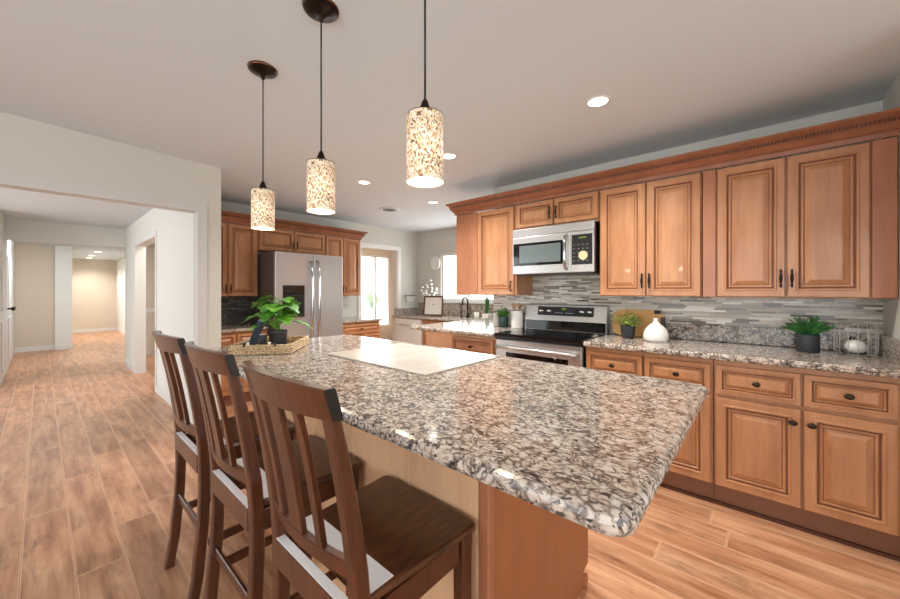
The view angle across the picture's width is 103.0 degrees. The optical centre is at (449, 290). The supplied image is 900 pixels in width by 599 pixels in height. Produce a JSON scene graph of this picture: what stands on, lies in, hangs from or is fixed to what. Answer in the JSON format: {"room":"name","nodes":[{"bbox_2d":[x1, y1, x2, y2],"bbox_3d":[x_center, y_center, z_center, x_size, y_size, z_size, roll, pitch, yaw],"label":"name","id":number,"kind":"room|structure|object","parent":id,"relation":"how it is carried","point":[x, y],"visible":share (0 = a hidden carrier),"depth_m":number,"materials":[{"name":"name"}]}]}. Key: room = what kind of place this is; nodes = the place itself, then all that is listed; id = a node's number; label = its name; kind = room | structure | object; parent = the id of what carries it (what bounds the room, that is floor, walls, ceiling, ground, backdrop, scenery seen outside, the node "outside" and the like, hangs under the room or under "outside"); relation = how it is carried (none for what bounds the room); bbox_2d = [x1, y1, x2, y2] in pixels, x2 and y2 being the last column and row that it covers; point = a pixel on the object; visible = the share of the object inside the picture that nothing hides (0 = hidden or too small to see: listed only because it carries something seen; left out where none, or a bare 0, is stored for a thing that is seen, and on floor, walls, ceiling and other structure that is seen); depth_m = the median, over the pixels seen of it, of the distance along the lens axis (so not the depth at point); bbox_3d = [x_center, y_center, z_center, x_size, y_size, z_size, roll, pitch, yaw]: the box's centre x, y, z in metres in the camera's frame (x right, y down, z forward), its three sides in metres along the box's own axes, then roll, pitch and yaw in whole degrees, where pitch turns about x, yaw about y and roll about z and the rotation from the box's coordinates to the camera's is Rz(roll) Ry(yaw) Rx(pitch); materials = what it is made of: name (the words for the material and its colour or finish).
{"room":"kitchen","nodes":[
{"label":"kitchen","id":0,"kind":"room"},
{"bbox_2d":[0,211,14,385],"bbox_3d":[-8.364,0.105,5.089,4.190,2.360,2.640,0,0,41],"label":"wall","id":1,"kind":"structure","parent":0,"point":[10,244],"depth_m":6.12,"materials":[{"name":"white paint"}]},
{"bbox_2d":[1,239,14,382],"bbox_3d":[-6.598,0.280,5.322,1.380,1.990,0.137,0,0,41],"label":"door","id":2,"kind":"structure","parent":1,"relation":"in","point":[4,258],"depth_m":5.17,"materials":[{"name":"white wood"}]},
{"bbox_2d":[7,247,15,368],"bbox_3d":[-7.659,0.280,6.251,1.400,1.990,0.137,0,0,41],"label":"door","id":3,"kind":"structure","parent":1,"relation":"in","point":[9,253],"depth_m":6.19,"materials":[{"name":"white wood"}]},
{"bbox_2d":[15,327,124,352],"bbox_3d":[-9.656,1.235,7.537,7.340,0.100,4.620,0,0,41],"label":"baseboard","id":4,"kind":"structure","parent":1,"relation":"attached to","point":[67,346],"depth_m":7.88,"materials":[{"name":"white wood"}]},
{"bbox_2d":[15,243,54,347],"bbox_3d":[-9.801,0.135,6.719,0.100,2.300,3.200,0,0,41],"label":"wall","id":5,"kind":"structure","parent":0,"point":[34,264],"depth_m":7.66,"materials":[{"name":"beige paint"}]},
{"bbox_2d":[55,245,71,344],"bbox_3d":[-10.136,0.135,9.312,4.280,2.300,0.260,0,0,41],"label":"wall","id":6,"kind":"structure","parent":0,"point":[63,254],"depth_m":7.90,"materials":[{"name":"white paint"}]},
{"bbox_2d":[4,217,124,247],"bbox_3d":[-7.017,-0.990,4.874,0.140,0.450,4.090,0,0,41],"label":"beam","id":7,"kind":"structure","parent":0,"point":[15,229],"depth_m":5.71,"materials":[{"name":"white paint"}]},
{"bbox_2d":[14,241,124,259],"bbox_3d":[-9.447,-1.045,8.004,7.640,0.100,5.600,0,0,41],"label":"ceiling","id":8,"kind":"structure","parent":0,"point":[78,251],"depth_m":9.02,"materials":[{"name":"white paint"}]},
{"bbox_2d":[72,258,115,329],"bbox_3d":[-11.145,0.135,11.484,0.100,2.300,2.200,0,0,41],"label":"wall","id":9,"kind":"structure","parent":0,"point":[93,281],"depth_m":11.29,"materials":[{"name":"beige paint"}]},
{"bbox_2d":[0,112,220,419],"bbox_3d":[-3.463,0.010,1.829,0.120,2.550,3.990,0,0,41],"label":"wall","id":10,"kind":"structure","parent":0,"point":[29,147],"depth_m":2.77,"materials":[{"name":"grey paint"}]},
{"bbox_2d":[0,171,206,423],"bbox_3d":[-3.133,0.253,2.194,0.135,2.065,2.775,0,0,41],"label":"trim","id":11,"kind":"structure","parent":10,"relation":"attached to","point":[7,180],"depth_m":2.99,"materials":[{"name":"grey paint"}]},
{"bbox_2d":[116,257,124,330],"bbox_3d":[-8.092,0.135,9.324,7.340,2.300,0.130,0,0,41],"label":"wall","id":12,"kind":"structure","parent":0,"point":[120,264],"depth_m":11.08,"materials":[{"name":"white paint"}]},
{"bbox_2d":[146,243,154,354],"bbox_3d":[-5.096,0.085,6.780,6.200,2.400,1.310,0,0,41],"label":"wall","id":13,"kind":"structure","parent":0,"point":[150,250],"depth_m":7.22,"materials":[{"name":"beige paint"}]},
{"bbox_2d":[146,308,154,311],"bbox_3d":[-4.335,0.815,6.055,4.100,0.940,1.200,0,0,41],"label":"trim","id":14,"kind":"structure","parent":13,"relation":"attached to","point":[147,309],"depth_m":7.21,"materials":[{"name":"white wood"}]},
{"bbox_2d":[125,208,192,412],"bbox_3d":[-3.945,0.085,4.823,4.550,2.400,0.120,0,0,41],"label":"wall","id":15,"kind":"structure","parent":0,"point":[174,229],"depth_m":4.31,"materials":[{"name":"white paint"}]},
{"bbox_2d":[134,231,156,391],"bbox_3d":[-4.323,0.260,5.066,1.620,2.050,0.012,0,0,41],"label":"trim","id":16,"kind":"structure","parent":15,"relation":"attached to","point":[153,234],"depth_m":4.85,"materials":[{"name":"white wood"}]},
{"bbox_2d":[124,359,192,423],"bbox_3d":[-3.949,1.240,4.818,4.550,0.090,0.133,0,0,41],"label":"baseboard","id":17,"kind":"structure","parent":15,"relation":"attached to","point":[159,391],"depth_m":4.43,"materials":[{"name":"white wood"}]},
{"bbox_2d":[221,201,466,324],"bbox_3d":[-1.396,0.035,6.199,0.132,2.500,5.310,0,0,41],"label":"wall","id":18,"kind":"structure","parent":0,"point":[408,241],"depth_m":6.13,"materials":[{"name":"grey paint"}]},
{"bbox_2d":[221,222,257,296],"bbox_3d":[-2.727,-0.369,4.309,0.348,0.868,0.688,0,0,41],"label":"upper cabinet","id":19,"kind":"object","parent":18,"relation":"attached to","point":[239,243],"visible":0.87,"depth_m":4.31,"materials":[{"name":"brown wood"}]},
{"bbox_2d":[221,210,367,239],"bbox_3d":[-2.183,-0.864,4.889,0.386,0.118,2.278,0,0,41],"label":"crown molding","id":20,"kind":"structure","parent":19,"relation":"attached to","point":[226,216],"depth_m":4.84,"materials":[{"name":"brown wood"}]},
{"bbox_2d":[258,229,324,254],"bbox_3d":[-2.202,-0.659,4.917,0.360,0.288,0.910,0,0,41],"label":"upper cabinet","id":21,"kind":"object","parent":18,"relation":"attached to","point":[268,240],"visible":0.95,"depth_m":4.79,"materials":[{"name":"brown wood"}]},
{"bbox_2d":[325,236,359,295],"bbox_3d":[-1.700,-0.366,5.481,0.348,0.873,0.592,0,0,41],"label":"upper cabinet","id":22,"kind":"object","parent":18,"relation":"attached to","point":[349,249],"visible":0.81,"depth_m":5.46,"materials":[{"name":"brown wood"}]},
{"bbox_2d":[358,242,400,340],"bbox_3d":[-1.265,0.235,6.347,0.135,2.100,0.935,0,0,41],"label":"trim","id":23,"kind":"structure","parent":18,"relation":"attached to","point":[396,254],"depth_m":6.60,"materials":[{"name":"white"}]},
{"bbox_2d":[405,295,415,301],"bbox_3d":[-0.750,0.142,6.797,0.070,0.125,0.230,0,0,41],"label":"outlet box","id":24,"kind":"object","parent":18,"relation":"attached to","point":[408,298],"visible":1,"depth_m":6.76,"materials":[{"name":"grey paint"}]},
{"bbox_2d":[362,248,392,339],"bbox_3d":[-2.585,0.060,8.509,0.100,2.450,3.400,0,0,41],"label":"wall","id":25,"kind":"structure","parent":0,"point":[386,332],"depth_m":9.52,"materials":[{"name":"beige paint"}]},
{"bbox_2d":[362,254,389,325],"bbox_3d":[-2.176,0.005,8.976,0.060,1.840,1.640,0,0,41],"label":"window","id":26,"kind":"structure","parent":25,"relation":"in","point":[364,255],"depth_m":9.54,"materials":[{"name":"white"}]},
{"bbox_2d":[0,0,899,232],"bbox_3d":[-1.230,-1.230,2.406,11.820,0.290,8.000,0,0,41],"label":"ceiling","id":27,"kind":"structure","parent":0,"point":[511,82],"depth_m":1.94,"materials":[{"name":"white paint"}]},
{"bbox_2d":[247,60,277,229],"bbox_3d":[-0.961,-0.729,1.839,0.144,0.819,0.144,0,0,41],"label":"pendant lamp","id":28,"kind":"object","parent":27,"relation":"hanging from","point":[262,198],"visible":1,"depth_m":1.80,"materials":[{"name":"white"}]},
{"bbox_2d":[252,227,272,229],"bbox_3d":[-0.961,-0.324,1.839,0.102,0.002,0.102,0,0,41],"label":"diffuser","id":29,"kind":"object","parent":28,"relation":"attached to","point":[257,228],"depth_m":1.85,"materials":[{"name":"white glass"}]},
{"bbox_2d":[302,0,338,214],"bbox_3d":[-0.520,-0.730,1.444,0.144,0.819,0.144,0,0,41],"label":"pendant lamp","id":30,"kind":"object","parent":27,"relation":"hanging from","point":[320,170],"visible":1,"depth_m":1.41,"materials":[{"name":"white"}]},
{"bbox_2d":[308,209,333,213],"bbox_3d":[-0.520,-0.324,1.444,0.102,0.002,0.102,0,0,41],"label":"diffuser","id":31,"kind":"object","parent":30,"relation":"attached to","point":[316,211],"depth_m":1.45,"materials":[{"name":"white glass"}]},
{"bbox_2d":[357,180,370,183],"bbox_3d":[-0.887,-1.121,3.696,0.134,0.006,0.134,0,0,41],"label":"recessed light","id":32,"kind":"object","parent":27,"relation":"in","point":[359,181],"visible":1,"depth_m":3.69,"materials":[{"name":"white"}]},
{"bbox_2d":[379,207,398,211],"bbox_3d":[-0.837,-1.117,4.912,0.280,0.013,0.280,0,0,41],"label":"ceiling vent","id":33,"kind":"object","parent":27,"relation":"in","point":[386,209],"visible":1,"depth_m":4.90,"materials":[{"name":"white metal"}]},
{"bbox_2d":[406,0,443,187],"bbox_3d":[-0.074,-0.730,1.055,0.144,0.819,0.144,0,0,41],"label":"pendant lamp","id":34,"kind":"object","parent":27,"relation":"hanging from","point":[424,123],"visible":1,"depth_m":1.01,"materials":[{"name":"white"}]},
{"bbox_2d":[408,177,441,185],"bbox_3d":[-0.074,-0.324,1.055,0.102,0.002,0.102,0,0,41],"label":"diffuser","id":35,"kind":"object","parent":34,"relation":"attached to","point":[413,181],"depth_m":1.06,"materials":[{"name":"white glass"}]},
{"bbox_2d":[444,153,456,158],"bbox_3d":[-0.009,-1.121,2.979,0.134,0.006,0.134,0,0,41],"label":"recessed light","id":36,"kind":"object","parent":27,"relation":"in","point":[446,155],"visible":0.76,"depth_m":2.97,"materials":[{"name":"white"}]},
{"bbox_2d":[586,95,609,107],"bbox_3d":[0.876,-1.121,2.120,0.134,0.006,0.134,0,0,41],"label":"recessed light","id":37,"kind":"object","parent":27,"relation":"in","point":[600,100],"visible":1,"depth_m":2.12,"materials":[{"name":"white"}]},
{"bbox_2d":[0,330,899,598],"bbox_3d":[-3.724,1.335,5.918,20.600,0.100,10.400,0,0,41],"label":"floor","id":38,"kind":"structure","parent":0,"point":[87,441],"depth_m":1.92,"materials":[{"name":"laminate"}]},
{"bbox_2d":[152,330,295,598],"bbox_3d":[-1.058,0.731,1.676,0.412,1.108,0.511,0,0,41],"label":"bar stool","id":39,"kind":"object","parent":38,"relation":"on","point":[191,446],"visible":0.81,"depth_m":1.48,"materials":[{"name":"brown wood"}]},
{"bbox_2d":[221,330,267,405],"bbox_3d":[-2.620,0.874,4.215,0.657,0.823,0.688,0,0,41],"label":"base cabinet","id":40,"kind":"object","parent":38,"relation":"on","point":[227,339],"visible":0.1,"depth_m":4.00,"materials":[{"name":"brown wood"}]},
{"bbox_2d":[221,323,268,332],"bbox_3d":[-2.619,0.441,4.216,0.636,0.036,0.686,0,0,41],"label":"countertop","id":41,"kind":"structure","parent":40,"relation":"on","point":[233,327],"depth_m":4.15,"materials":[{"name":"stone"}]},
{"bbox_2d":[184,341,361,598],"bbox_3d":[-0.651,0.731,1.321,0.412,1.108,0.511,0,0,41],"label":"bar stool","id":42,"kind":"object","parent":38,"relation":"on","point":[252,511],"visible":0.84,"depth_m":1.16,"materials":[{"name":"brown wood"}]},
{"bbox_2d":[251,251,342,337],"bbox_3d":[-2.003,0.407,4.747,0.832,1.755,0.900,0,0,41],"label":"refrigerator","id":43,"kind":"object","parent":38,"relation":"on","point":[315,281],"visible":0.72,"depth_m":4.47,"materials":[{"name":"grey metal"}]},
{"bbox_2d":[241,360,474,598],"bbox_3d":[-0.241,0.731,0.962,0.412,1.108,0.511,0,0,41],"label":"bar stool","id":44,"kind":"object","parent":38,"relation":"on","point":[385,538],"visible":1,"depth_m":0.86,"materials":[{"name":"brown wood"}]},
{"bbox_2d":[343,321,379,338],"bbox_3d":[-1.527,0.874,5.463,0.657,0.823,0.690,0,0,41],"label":"base cabinet","id":45,"kind":"object","parent":38,"relation":"on","point":[371,329],"visible":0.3,"depth_m":5.31,"materials":[{"name":"brown wood"}]},
{"bbox_2d":[343,317,381,323],"bbox_3d":[-1.522,0.441,5.469,0.636,0.036,0.715,0,0,41],"label":"countertop","id":46,"kind":"structure","parent":45,"relation":"on","point":[345,319],"depth_m":5.34,"materials":[{"name":"stone"}]},
{"bbox_2d":[396,318,421,344],"bbox_3d":[-0.546,0.883,6.466,0.660,0.803,0.649,0,0,41],"label":"dishwasher","id":47,"kind":"object","parent":38,"relation":"on","point":[404,333],"visible":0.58,"depth_m":6.24,"materials":[{"name":"white plastic"}]},
{"bbox_2d":[422,320,447,344],"bbox_3d":[0.239,0.882,5.795,1.375,0.805,0.657,0,0,41],"label":"base cabinet","id":48,"kind":"object","parent":38,"relation":"on","point":[423,321],"visible":0.05,"depth_m":5.98,"materials":[{"name":"brown wood"}]},
{"bbox_2d":[392,303,493,321],"bbox_3d":[-0.042,0.351,6.046,2.128,0.253,0.653,0,0,41],"label":"countertop","id":49,"kind":"structure","parent":48,"relation":"on","point":[451,312],"depth_m":6.20,"materials":[{"name":"stone"}]},
{"bbox_2d":[420,280,437,295],"bbox_3d":[-0.389,0.117,6.502,0.413,0.643,0.150,0,0,41],"label":"flower vase","id":50,"kind":"object","parent":49,"relation":"on","point":[431,284],"visible":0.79,"depth_m":6.50,"materials":[{"name":"white ceramic"}]},
{"bbox_2d":[423,296,443,315],"bbox_3d":[-0.294,0.262,6.299,0.370,0.353,0.074,0,0,19],"label":"picture frame","id":51,"kind":"object","parent":49,"relation":"on","point":[433,305],"visible":1,"depth_m":6.29,"materials":[{"name":"brown"}]},
{"bbox_2d":[425,297,441,313],"bbox_3d":[-0.293,0.262,6.301,0.314,0.297,0.055,0,0,19],"label":"print","id":52,"kind":"object","parent":51,"relation":"attached to","point":[433,305],"depth_m":6.30,"materials":[{"name":"white paper"}]},
{"bbox_2d":[462,297,470,316],"bbox_3d":[0.256,0.269,5.946,0.167,0.340,0.103,0,0,-23],"label":"faucet","id":53,"kind":"object","parent":49,"relation":"on","point":[467,315],"visible":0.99,"depth_m":5.96,"materials":[{"name":"brown metal"}]},
{"bbox_2d":[474,312,478,318],"bbox_3d":[0.424,0.389,5.676,0.080,0.100,0.080,0,0,41],"label":"cup","id":54,"kind":"object","parent":49,"relation":"on","point":[476,314],"visible":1,"depth_m":5.64,"materials":[{"name":"white ceramic"}]},
{"bbox_2d":[482,295,491,318],"bbox_3d":[0.574,0.240,5.545,0.120,0.397,0.120,0,0,41],"label":"potted plant","id":55,"kind":"object","parent":49,"relation":"on","point":[486,315],"visible":0.96,"depth_m":5.52,"materials":[{"name":"green plant"}]},
{"bbox_2d":[208,334,708,598],"bbox_3d":[-0.301,0.827,1.825,2.542,0.916,1.126,0,0,41],"label":"kitchen island","id":56,"kind":"object","parent":38,"relation":"on","point":[539,455],"visible":0.79,"depth_m":1.11,"materials":[{"name":"stone"}]},
{"bbox_2d":[228,336,308,354],"bbox_3d":[-1.124,0.330,2.261,0.350,0.077,0.448,0,0,-8],"label":"woven tray","id":57,"kind":"object","parent":56,"relation":"on","point":[294,343],"visible":0.86,"depth_m":2.07,"materials":[{"name":"wicker"}]},
{"bbox_2d":[249,319,265,344],"bbox_3d":[-1.200,0.266,2.221,0.099,0.183,0.100,0,0,-22],"label":"book","id":58,"kind":"object","parent":57,"relation":"on","point":[257,331],"visible":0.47,"depth_m":2.18,"materials":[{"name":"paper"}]},
{"bbox_2d":[259,334,266,344],"bbox_3d":[-1.115,0.309,2.133,0.036,0.100,0.028,0,0,6],"label":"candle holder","id":59,"kind":"object","parent":57,"relation":"on","point":[262,337],"visible":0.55,"depth_m":2.12,"materials":[{"name":"grey glass"}]},
{"bbox_2d":[241,295,311,344],"bbox_3d":[-1.085,0.193,2.262,0.321,0.334,0.345,0,0,24],"label":"potted plant","id":60,"kind":"object","parent":57,"relation":"on","point":[278,336],"visible":0.98,"depth_m":2.22,"materials":[{"name":"green plant"}]},
{"bbox_2d":[327,343,496,375],"bbox_3d":[-0.226,0.365,2.023,0.805,0.007,0.562,0,0,41],"label":"mat","id":61,"kind":"object","parent":56,"relation":"on","point":[410,358],"visible":1,"depth_m":1.95,"materials":[{"name":"fabric"}]},
{"bbox_2d":[426,331,496,354],"bbox_3d":[0.245,0.848,3.673,0.890,0.874,0.611,0,0,41],"label":"base cabinet","id":62,"kind":"object","parent":38,"relation":"on","point":[486,345],"visible":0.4,"depth_m":3.43,"materials":[{"name":"brown wood"}]},
{"bbox_2d":[411,318,524,337],"bbox_3d":[0.433,0.389,3.997,1.047,0.040,1.415,0,0,41],"label":"countertop","id":63,"kind":"structure","parent":62,"relation":"on","point":[484,327],"depth_m":3.62,"materials":[{"name":"stone"}]},
{"bbox_2d":[493,312,500,325],"bbox_3d":[0.499,0.295,3.789,0.086,0.145,0.086,0,0,41],"label":"canister","id":64,"kind":"object","parent":63,"relation":"on","point":[495,317],"visible":0.65,"depth_m":3.75,"materials":[{"name":"white ceramic"}]},
{"bbox_2d":[496,307,510,326],"bbox_3d":[0.546,0.262,3.649,0.162,0.212,0.172,0,0,15],"label":"potted plant","id":65,"kind":"object","parent":63,"relation":"on","point":[502,320],"visible":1,"depth_m":3.61,"materials":[{"name":"green plant"}]},
{"bbox_2d":[511,310,522,327],"bbox_3d":[0.670,0.283,3.586,0.124,0.170,0.124,0,0,41],"label":"utensil crock","id":66,"kind":"object","parent":63,"relation":"on","point":[516,316],"visible":0.94,"depth_m":3.54,"materials":[{"name":"white ceramic"}]},
{"bbox_2d":[495,304,609,367],"bbox_3d":[0.873,0.706,3.108,0.772,1.158,0.684,0,0,41],"label":"range","id":67,"kind":"object","parent":38,"relation":"on","point":[552,333],"visible":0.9,"depth_m":3.07,"materials":[{"name":"silver metal"}]},
{"bbox_2d":[495,328,605,343],"bbox_3d":[0.856,0.376,3.088,0.772,0.023,0.535,0,0,41],"label":"cooktop","id":68,"kind":"object","parent":67,"relation":"in","point":[542,335],"depth_m":3.01,"materials":[{"name":"black glass"}]},
{"bbox_2d":[586,347,643,375],"bbox_3d":[1.336,0.848,2.742,0.388,0.874,0.646,0,0,41],"label":"base cabinet","id":69,"kind":"object","parent":38,"relation":"on","point":[620,361],"visible":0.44,"depth_m":2.51,"materials":[{"name":"brown wood"}]},
{"bbox_2d":[644,353,713,498],"bbox_3d":[1.625,0.848,2.489,0.377,0.874,0.646,0,0,41],"label":"base cabinet","id":70,"kind":"object","parent":38,"relation":"on","point":[691,469],"visible":0.44,"depth_m":2.22,"materials":[{"name":"brown wood"}]},
{"bbox_2d":[714,360,899,556],"bbox_3d":[2.052,0.848,2.115,0.751,0.874,0.646,0,0,41],"label":"base cabinet","id":71,"kind":"object","parent":38,"relation":"on","point":[817,450],"visible":1,"depth_m":1.87,"materials":[{"name":"brown wood"}]},
{"bbox_2d":[583,320,899,378],"bbox_3d":[1.764,0.330,2.372,1.527,0.159,0.643,0,0,41],"label":"countertop","id":72,"kind":"structure","parent":71,"relation":"on","point":[753,345],"depth_m":2.23,"materials":[{"name":"stone"}]},
{"bbox_2d":[612,311,641,338],"bbox_3d":[1.396,0.264,2.807,0.217,0.208,0.196,0,0,-27],"label":"potted plant","id":73,"kind":"object","parent":72,"relation":"on","point":[627,330],"visible":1,"depth_m":2.77,"materials":[{"name":"green plant"}]},
{"bbox_2d":[612,309,665,336],"bbox_3d":[1.531,0.261,2.918,0.390,0.214,0.053,0,0,41],"label":"cutting board","id":74,"kind":"object","parent":72,"relation":"on","point":[647,316],"visible":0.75,"depth_m":2.90,"materials":[{"name":"brown wood"}]},
{"bbox_2d":[643,318,668,341],"bbox_3d":[1.520,0.284,2.644,0.166,0.167,0.166,0,0,41],"label":"vase","id":75,"kind":"object","parent":72,"relation":"on","point":[654,332],"visible":1,"depth_m":2.59,"materials":[{"name":"white ceramic"}]},
{"bbox_2d":[778,315,837,352],"bbox_3d":[2.170,0.255,2.179,0.260,0.227,0.250,0,0,41],"label":"potted plant","id":76,"kind":"object","parent":72,"relation":"on","point":[808,339],"visible":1,"depth_m":2.14,"materials":[{"name":"green plant"}]},
{"bbox_2d":[833,322,878,355],"bbox_3d":[2.343,0.276,2.069,0.172,0.181,0.176,0,0,41],"label":"wire basket","id":77,"kind":"object","parent":72,"relation":"on","point":[841,323],"visible":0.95,"depth_m":2.06,"materials":[{"name":"grey metal"}]},
{"bbox_2d":[844,340,867,353],"bbox_3d":[2.343,0.322,2.069,0.092,0.080,0.092,0,0,41],"label":"decorative ball","id":78,"kind":"object","parent":77,"relation":"in","point":[853,344],"visible":0.95,"depth_m":2.04,"materials":[{"name":"white ceramic"}]},
{"bbox_2d":[660,483,899,561],"bbox_3d":[1.597,1.277,2.180,1.521,0.016,0.018,0,0,41],"label":"trim","id":79,"kind":"structure","parent":71,"relation":"attached to","point":[823,535],"depth_m":1.95,"materials":[{"name":"brown wood"}]},
{"bbox_2d":[418,228,493,304],"bbox_3d":[0.488,0.070,6.099,2.860,2.430,0.120,0,0,41],"label":"wall","id":80,"kind":"structure","parent":0,"point":[431,244],"depth_m":6.73,"materials":[{"name":"grey paint"}]},
{"bbox_2d":[430,257,439,269],"bbox_3d":[-0.276,-0.515,6.668,0.240,0.240,0.026,0,0,41],"label":"wall clock","id":81,"kind":"object","parent":80,"relation":"attached to","point":[435,261],"visible":1,"depth_m":6.66,"materials":[{"name":"white ceramic"}]},
{"bbox_2d":[442,253,493,301],"bbox_3d":[0.345,-0.250,6.217,1.270,0.870,0.050,0,0,41],"label":"window","id":82,"kind":"structure","parent":80,"relation":"in","point":[447,254],"depth_m":6.59,"materials":[{"name":"white"}]},
{"bbox_2d":[443,301,493,303],"bbox_3d":[0.302,0.198,6.168,1.370,0.025,0.080,0,0,41],"label":"trim","id":83,"kind":"structure","parent":80,"relation":"attached to","point":[444,301],"depth_m":6.15,"materials":[{"name":"white"}]},
{"bbox_2d":[494,100,882,352],"bbox_3d":[1.599,0.070,3.018,2.870,2.430,0.132,0,0,41],"label":"wall","id":84,"kind":"structure","parent":0,"point":[764,312],"depth_m":2.63,"materials":[{"name":"tile"}]},
{"bbox_2d":[456,206,532,294],"bbox_3d":[0.440,-0.382,3.703,0.725,0.843,0.380,0,0,41],"label":"upper cabinet","id":85,"kind":"object","parent":84,"relation":"attached to","point":[484,240],"visible":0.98,"depth_m":3.56,"materials":[{"name":"brown wood"}]},
{"bbox_2d":[516,191,599,229],"bbox_3d":[0.999,-0.681,3.213,0.754,0.243,0.380,0,0,41],"label":"upper cabinet","id":86,"kind":"object","parent":84,"relation":"attached to","point":[585,206],"visible":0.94,"depth_m":3.06,"materials":[{"name":"brown wood"}]},
{"bbox_2d":[513,220,599,276],"bbox_3d":[0.963,-0.350,3.177,0.736,0.414,0.458,0,0,41],"label":"microwave","id":87,"kind":"object","parent":86,"relation":"attached to","point":[570,248],"visible":0.98,"depth_m":3.00,"materials":[{"name":"silver metal"}]},
{"bbox_2d":[600,172,702,296],"bbox_3d":[1.538,-0.382,2.741,0.672,0.843,0.380,0,0,41],"label":"upper cabinet","id":88,"kind":"object","parent":84,"relation":"attached to","point":[651,233],"visible":1,"depth_m":2.59,"materials":[{"name":"brown wood"}]},
{"bbox_2d":[703,137,897,298],"bbox_3d":[2.108,-0.382,2.242,0.834,0.843,0.380,0,0,41],"label":"upper cabinet","id":89,"kind":"object","parent":84,"relation":"attached to","point":[819,224],"visible":1,"depth_m":2.08,"materials":[{"name":"brown wood"}]},
{"bbox_2d":[445,107,899,215],"bbox_3d":[1.243,-0.864,2.956,3.078,0.118,0.406,0,0,41],"label":"crown molding","id":90,"kind":"structure","parent":89,"relation":"attached to","point":[886,123],"depth_m":2.32,"materials":[{"name":"brown wood"}]},
{"bbox_2d":[883,74,899,339],"bbox_3d":[3.292,0.055,0.853,2.770,2.460,0.920,0,0,41],"label":"wall","id":91,"kind":"structure","parent":0,"point":[891,307],"depth_m":1.91,"materials":[{"name":"grey paint"}]},
{"label":"outside","id":92,"kind":"structure","parent":0,"visible":0},
{"bbox_2d":[362,304,386,323],"bbox_3d":[-2.394,1.835,20.038,50.000,0.100,33.000,0,0,41],"label":"ground","id":93,"kind":"structure","parent":92,"point":[381,309],"depth_m":29.72,"materials":[{"name":"beige"}]},
{"bbox_2d":[366,291,380,307],"bbox_3d":[-8.151,0.873,37.570,1.419,1.829,1.507,0,0,41],"label":"shrub","id":94,"kind":"object","parent":93,"relation":"on","point":[370,296],"visible":0.83,"depth_m":37.20,"materials":[{"name":"green plant"}]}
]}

